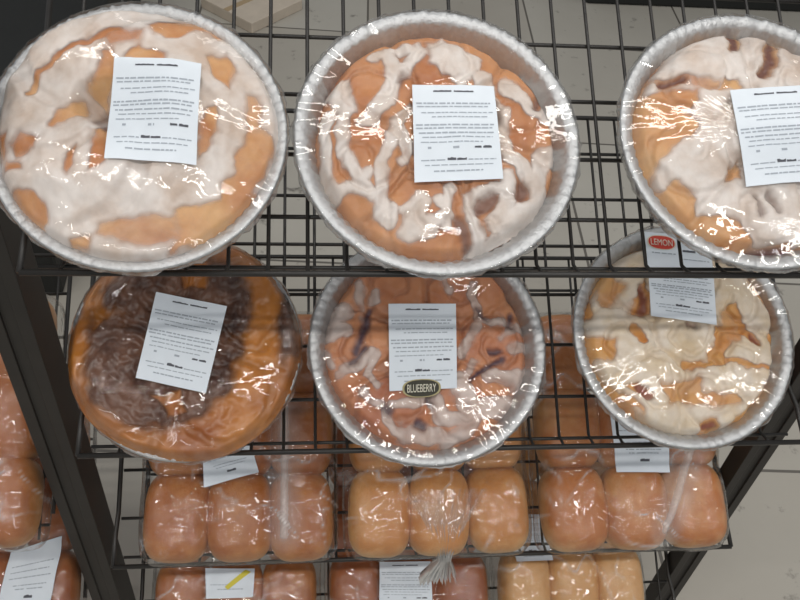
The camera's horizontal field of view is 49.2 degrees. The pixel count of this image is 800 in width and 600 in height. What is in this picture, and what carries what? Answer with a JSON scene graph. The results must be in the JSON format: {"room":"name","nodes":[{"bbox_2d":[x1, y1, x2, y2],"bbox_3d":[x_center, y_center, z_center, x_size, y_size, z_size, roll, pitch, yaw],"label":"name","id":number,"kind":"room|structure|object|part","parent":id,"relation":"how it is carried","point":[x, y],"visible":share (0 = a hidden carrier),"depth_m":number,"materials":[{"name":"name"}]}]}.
{"room":"food shop","nodes":[
{"label":"food shop","id":0,"kind":"room"},
{"bbox_2d":[22,0,799,599],"bbox_3d":[0.323,-0.741,3.027,10.000,0.050,10.000,0,46,-7],"label":"floor","id":1,"kind":"structure","parent":0,"point":[763,560],"depth_m":2.44,"materials":[{"name":"tile"}]},
{"bbox_2d":[0,200,135,599],"bbox_3d":[-0.418,-0.102,0.873,0.065,2.000,0.083,0,46,-7],"label":"upright","id":2,"kind":"object","parent":1,"relation":"on","point":[31,352],"visible":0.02,"depth_m":1.09,"materials":[{"name":"black metal"}]},
{"bbox_2d":[34,253,73,539],"bbox_3d":[-0.799,0.133,1.248,0.615,0.207,0.372,0,46,-7],"label":"wire shelf","id":3,"kind":"object","parent":2,"relation":"attached to","point":[69,284],"visible":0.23,"depth_m":1.31,"materials":[{"name":"black metal"}]},
{"bbox_2d":[0,301,57,547],"bbox_3d":[-0.635,0.162,1.223,0.293,0.230,0.344,0,46,-7],"label":"bag","id":4,"kind":"object","parent":3,"relation":"on","point":[21,476],"visible":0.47,"depth_m":1.19,"materials":[{"name":"clear plastic"}]},
{"bbox_3d":[-0.805,-0.068,1.304,0.608,0.006,0.007,0,46,-7],"label":"rail","id":5,"kind":"part","parent":3,"relation":"part of","materials":[{"name":"black metal"}]},
{"bbox_3d":[-0.497,0.117,1.288,0.007,0.191,0.340,0,46,-7],"label":"rail","id":6,"kind":"part","parent":3,"relation":"part of","materials":[{"name":"black metal"}]},
{"bbox_2d":[28,363,96,597],"bbox_3d":[-0.820,0.314,1.433,0.615,0.207,0.372,0,46,-7],"label":"wire shelf","id":7,"kind":"object","parent":2,"relation":"attached to","point":[94,438],"visible":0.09,"depth_m":1.48,"materials":[{"name":"black metal"}]},
{"bbox_2d":[0,407,89,599],"bbox_3d":[-0.641,0.344,1.408,0.274,0.233,0.342,0,46,-7],"label":"bag","id":8,"kind":"object","parent":7,"relation":"on","point":[47,569],"visible":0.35,"depth_m":1.36,"materials":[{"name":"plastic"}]},
{"bbox_2d":[9,558,53,589],"bbox_3d":[-0.571,0.424,1.351,0.064,0.010,0.045,0,75,-7],"label":"print","id":9,"kind":"object","parent":8,"relation":"on","point":[24,573],"depth_m":1.35,"materials":[{"name":"grey paper"}]},
{"bbox_3d":[-0.518,0.299,1.472,0.007,0.191,0.340,0,46,-7],"label":"rail","id":10,"kind":"part","parent":7,"relation":"part of","materials":[{"name":"black metal"}]},
{"bbox_2d":[0,0,140,291],"bbox_3d":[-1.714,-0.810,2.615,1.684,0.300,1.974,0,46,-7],"label":"post","id":11,"kind":"object","parent":1,"relation":"on","point":[22,22],"visible":0.1,"depth_m":2.44,"materials":[{"name":"black plastic"}]},
{"bbox_3d":[-1.703,-0.905,2.519,1.684,0.030,1.974,0,46,-7],"label":"lid","id":12,"kind":"part","parent":11,"relation":"part of","materials":[{"name":"black plastic"}]},
{"bbox_2d":[201,0,301,32],"bbox_3d":[-0.543,-1.088,3.205,0.260,0.041,0.260,32,51,23],"label":"cardboard box","id":13,"kind":"object","parent":1,"relation":"on","point":[252,16],"visible":0.89,"depth_m":3.14,"materials":[{"name":"beige"}]},
{"bbox_2d":[585,0,799,10],"bbox_3d":[1.213,-1.550,3.649,1.014,0.340,0.744,0,46,-7],"label":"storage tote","id":14,"kind":"object","parent":1,"relation":"on","point":[687,3],"visible":0.91,"depth_m":3.51,"materials":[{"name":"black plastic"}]},
{"bbox_2d":[644,338,799,599],"bbox_3d":[0.559,-0.091,0.975,0.060,2.000,0.053,0,46,-7],"label":"upright","id":15,"kind":"object","parent":1,"relation":"on","point":[743,465],"visible":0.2,"depth_m":1.32,"materials":[{"name":"black metal"}]},
{"bbox_2d":[16,0,799,278],"bbox_3d":[0.087,-0.240,0.931,0.907,0.223,0.419,0,46,-7],"label":"wire shelf","id":16,"kind":"object","parent":15,"relation":"attached to","point":[187,270],"visible":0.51,"depth_m":0.89,"materials":[{"name":"black metal"}]},
{"bbox_3d":[-0.359,-0.245,0.876,0.007,0.211,0.415,0,46,-7],"label":"rail","id":17,"kind":"part","parent":16,"relation":"part of","materials":[{"name":"black metal"}]},
{"bbox_2d":[0,3,286,275],"bbox_3d":[-0.247,-0.154,0.835,0.283,0.168,0.251,3,45,-4],"label":"pastry","id":18,"kind":"object","parent":16,"relation":"on","point":[146,137],"visible":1,"depth_m":0.80,"materials":[{"name":"white food"}]},
{"bbox_2d":[113,77,194,150],"bbox_3d":[-0.225,-0.170,0.795,0.073,0.010,0.076,0,74,-7],"label":"print","id":19,"kind":"object","parent":18,"relation":"attached to","point":[150,113],"depth_m":0.79,"materials":[{"name":"grey paper"}]},
{"bbox_2d":[157,64,177,65],"bbox_3d":[-0.216,-0.218,0.810,0.019,0.001,0.002,0,75,-7],"label":"print","id":20,"kind":"object","parent":18,"relation":"on","point":[157,64],"depth_m":0.81},
{"bbox_3d":[0.096,-0.025,0.857,0.900,0.006,0.007,0,46,-7],"label":"rail","id":21,"kind":"part","parent":16,"relation":"part of","materials":[{"name":"black metal"}]},
{"bbox_2d":[294,10,578,278],"bbox_3d":[0.037,-0.153,0.869,0.287,0.165,0.258,-8,47,-14],"label":"pastry","id":22,"kind":"object","parent":16,"relation":"on","point":[431,143],"visible":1,"depth_m":0.85,"materials":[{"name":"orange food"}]},
{"bbox_2d":[433,90,450,91],"bbox_3d":[0.042,-0.206,0.859,0.018,0.001,0.002,0,74,-7],"label":"print","id":23,"kind":"object","parent":22,"relation":"on","point":[433,90],"depth_m":0.86,"materials":[{"name":"grey"}]},
{"bbox_2d":[416,102,495,171],"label":"print","id":24,"kind":"object","parent":22,"relation":"attached to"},
{"bbox_2d":[619,16,799,269],"bbox_3d":[0.364,-0.161,0.908,0.283,0.167,0.264,-23,52,-26],"label":"pastry","id":25,"kind":"object","parent":16,"relation":"on","point":[709,119],"visible":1,"depth_m":0.88,"materials":[{"name":"white food"}]},
{"bbox_2d":[754,92,773,94],"bbox_3d":[0.372,-0.211,0.892,0.022,0.001,0.004,0,75,-7],"label":"print","id":26,"kind":"object","parent":25,"relation":"on","point":[771,92],"depth_m":0.89},
{"bbox_2d":[738,103,799,174],"bbox_3d":[0.387,-0.164,0.881,0.090,0.005,0.083,0,74,-7],"label":"print","id":27,"kind":"object","parent":25,"relation":"attached to","point":[768,133],"depth_m":0.88,"materials":[{"name":"grey paper"}]},
{"bbox_2d":[140,389,675,599],"bbox_3d":[0.020,0.337,1.519,0.907,0.223,0.419,0,46,-7],"label":"wire shelf","id":28,"kind":"object","parent":15,"relation":"attached to","point":[658,581],"visible":0.11,"depth_m":1.50,"materials":[{"name":"black metal"}]},
{"bbox_3d":[-0.426,0.332,1.464,0.007,0.211,0.415,0,46,-7],"label":"rail","id":29,"kind":"part","parent":28,"relation":"part of","materials":[{"name":"black metal"}]},
{"bbox_2d":[155,465,316,599],"bbox_3d":[-0.267,0.367,1.447,0.274,0.228,0.341,0,46,-6],"label":"bag","id":30,"kind":"object","parent":28,"relation":"on","point":[277,581],"visible":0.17,"depth_m":1.39,"materials":[{"name":"clear plastic"}]},
{"bbox_2d":[328,422,487,599],"bbox_3d":[0.008,0.368,1.480,0.279,0.224,0.342,0,46,-7],"label":"bag","id":31,"kind":"object","parent":28,"relation":"on","point":[390,579],"visible":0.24,"depth_m":1.42,"materials":[{"name":"clear plastic"}]},
{"bbox_2d":[381,572,429,597],"bbox_3d":[0.009,0.469,1.404,0.078,0.008,0.062,0,75,-7],"label":"print","id":32,"kind":"object","parent":31,"relation":"on","point":[393,584],"depth_m":1.40,"materials":[{"name":"grey paper"}]},
{"bbox_2d":[497,415,643,599],"bbox_3d":[0.284,0.366,1.510,0.265,0.230,0.341,0,46,-6],"label":"bag","id":33,"kind":"object","parent":28,"relation":"on","point":[598,576],"visible":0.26,"depth_m":1.45,"materials":[{"name":"clear plastic"}]},
{"bbox_2d":[524,523,543,556],"bbox_3d":[0.216,0.398,1.451,0.062,0.012,0.054,0,74,-7],"label":"print","id":34,"kind":"object","parent":33,"relation":"on","point":[534,535],"depth_m":1.45,"materials":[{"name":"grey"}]},
{"bbox_3d":[0.468,0.333,1.566,0.007,0.211,0.415,0,46,-7],"label":"rail","id":35,"kind":"part","parent":28,"relation":"part of","materials":[{"name":"black metal"}]},
{"bbox_2d":[111,254,732,569],"bbox_3d":[0.041,0.155,1.334,0.907,0.223,0.419,0,46,-7],"label":"wire shelf","id":36,"kind":"object","parent":15,"relation":"attached to","point":[259,257],"visible":0.22,"depth_m":1.27,"materials":[{"name":"black metal"}]},
{"bbox_3d":[-0.405,0.151,1.279,0.007,0.211,0.415,0,46,-7],"label":"rail","id":37,"kind":"part","parent":36,"relation":"part of","materials":[{"name":"black metal"}]},
{"bbox_2d":[143,314,332,562],"bbox_3d":[-0.229,0.191,1.263,0.280,0.227,0.339,0,46,-7],"label":"bag","id":38,"kind":"object","parent":36,"relation":"on","point":[233,510],"visible":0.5,"depth_m":1.21,"materials":[{"name":"clear plastic"}]},
{"bbox_2d":[209,448,244,468],"bbox_3d":[-0.239,0.216,1.208,0.056,0.015,0.033,0,74,-7],"label":"print","id":39,"kind":"object","parent":38,"relation":"on","point":[224,462],"depth_m":1.20,"materials":[{"name":"grey paper"}]},
{"bbox_3d":[0.050,0.370,1.260,0.900,0.006,0.007,0,46,-7],"label":"rail","id":40,"kind":"part","parent":36,"relation":"part of","materials":[{"name":"black metal"}]},
{"bbox_3d":[0.034,-0.068,1.400,0.900,0.006,0.007,0,46,-7],"label":"rail","id":41,"kind":"part","parent":36,"relation":"part of","materials":[{"name":"black metal"}]},
{"bbox_2d":[348,424,528,585],"bbox_3d":[0.050,0.209,1.307,0.275,0.259,0.348,0,46,-7],"label":"bag","id":42,"kind":"object","parent":36,"relation":"on","point":[437,512],"visible":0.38,"depth_m":1.23,"materials":[{"name":"clear plastic"}]},
{"bbox_2d":[309,251,544,468],"bbox_3d":[0.034,0.063,1.080,0.295,0.170,0.263,4,45,-3],"label":"pastry","id":43,"kind":"object","parent":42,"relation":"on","point":[430,372],"visible":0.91,"depth_m":1.06,"materials":[{"name":"orange food"}]},
{"bbox_2d":[391,320,452,381],"bbox_3d":[0.028,0.061,1.057,0.077,0.003,0.077,0,74,-7],"label":"print","id":44,"kind":"object","parent":43,"relation":"attached to","point":[421,350],"depth_m":1.06,"materials":[{"name":"grey paper"}]},
{"bbox_2d":[533,314,726,551],"bbox_3d":[0.341,0.193,1.329,0.294,0.226,0.340,0,46,-6],"label":"bag","id":45,"kind":"object","parent":36,"relation":"on","point":[643,498],"visible":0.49,"depth_m":1.27,"materials":[{"name":"clear plastic"}]},
{"bbox_2d":[619,430,660,453],"bbox_3d":[0.355,0.208,1.281,0.069,0.007,0.035,0,74,-7],"label":"print","id":46,"kind":"object","parent":45,"relation":"on","point":[656,450],"depth_m":1.28,"materials":[{"name":"grey paper"}]},
{"bbox_3d":[0.489,0.151,1.381,0.007,0.211,0.415,0,46,-7],"label":"rail","id":47,"kind":"part","parent":36,"relation":"part of","materials":[{"name":"black metal"}]},
{"bbox_2d":[75,108,799,458],"bbox_3d":[0.063,-0.033,1.142,0.907,0.223,0.419,0,46,-7],"label":"wire shelf","id":48,"kind":"object","parent":15,"relation":"attached to","point":[766,441],"visible":0.24,"depth_m":1.12,"materials":[{"name":"black metal"}]},
{"bbox_3d":[-0.383,-0.038,1.087,0.007,0.211,0.415,0,46,-7],"label":"rail","id":49,"kind":"part","parent":48,"relation":"part of","materials":[{"name":"black metal"}]},
{"bbox_2d":[68,244,300,462],"bbox_3d":[-0.257,0.057,1.054,0.280,0.162,0.247,3,45,-4],"label":"pastry","id":50,"kind":"object","parent":48,"relation":"on","point":[168,369],"visible":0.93,"depth_m":1.02,"materials":[{"name":"brown food"}]},
{"bbox_2d":[146,309,217,380],"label":"print","id":51,"kind":"object","parent":50,"relation":"attached to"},
{"bbox_3d":[0.072,0.182,1.068,0.900,0.006,0.007,0,46,-7],"label":"rail","id":52,"kind":"part","parent":48,"relation":"part of","materials":[{"name":"black metal"}]},
{"bbox_3d":[0.056,-0.257,1.208,0.900,0.006,0.007,0,46,-7],"label":"rail","id":53,"kind":"part","parent":48,"relation":"part of","materials":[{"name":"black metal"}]},
{"bbox_2d":[573,227,792,450],"bbox_3d":[0.361,0.051,1.120,0.295,0.169,0.262,4,45,-3],"label":"pastry","id":54,"kind":"object","parent":48,"relation":"on","point":[683,364],"visible":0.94,"depth_m":1.10,"materials":[{"name":"beige food"}]},
{"bbox_2d":[651,252,712,315],"bbox_3d":[0.361,-0.021,1.117,0.083,0.006,0.087,0,74,-7],"label":"print","id":55,"kind":"object","parent":54,"relation":"attached to","point":[669,296],"depth_m":1.11,"materials":[{"name":"grey paper"}]},
{"bbox_3d":[0.511,-0.037,1.189,0.007,0.211,0.415,0,46,-7],"label":"rail","id":56,"kind":"part","parent":48,"relation":"part of","materials":[{"name":"black metal"}]}
]}

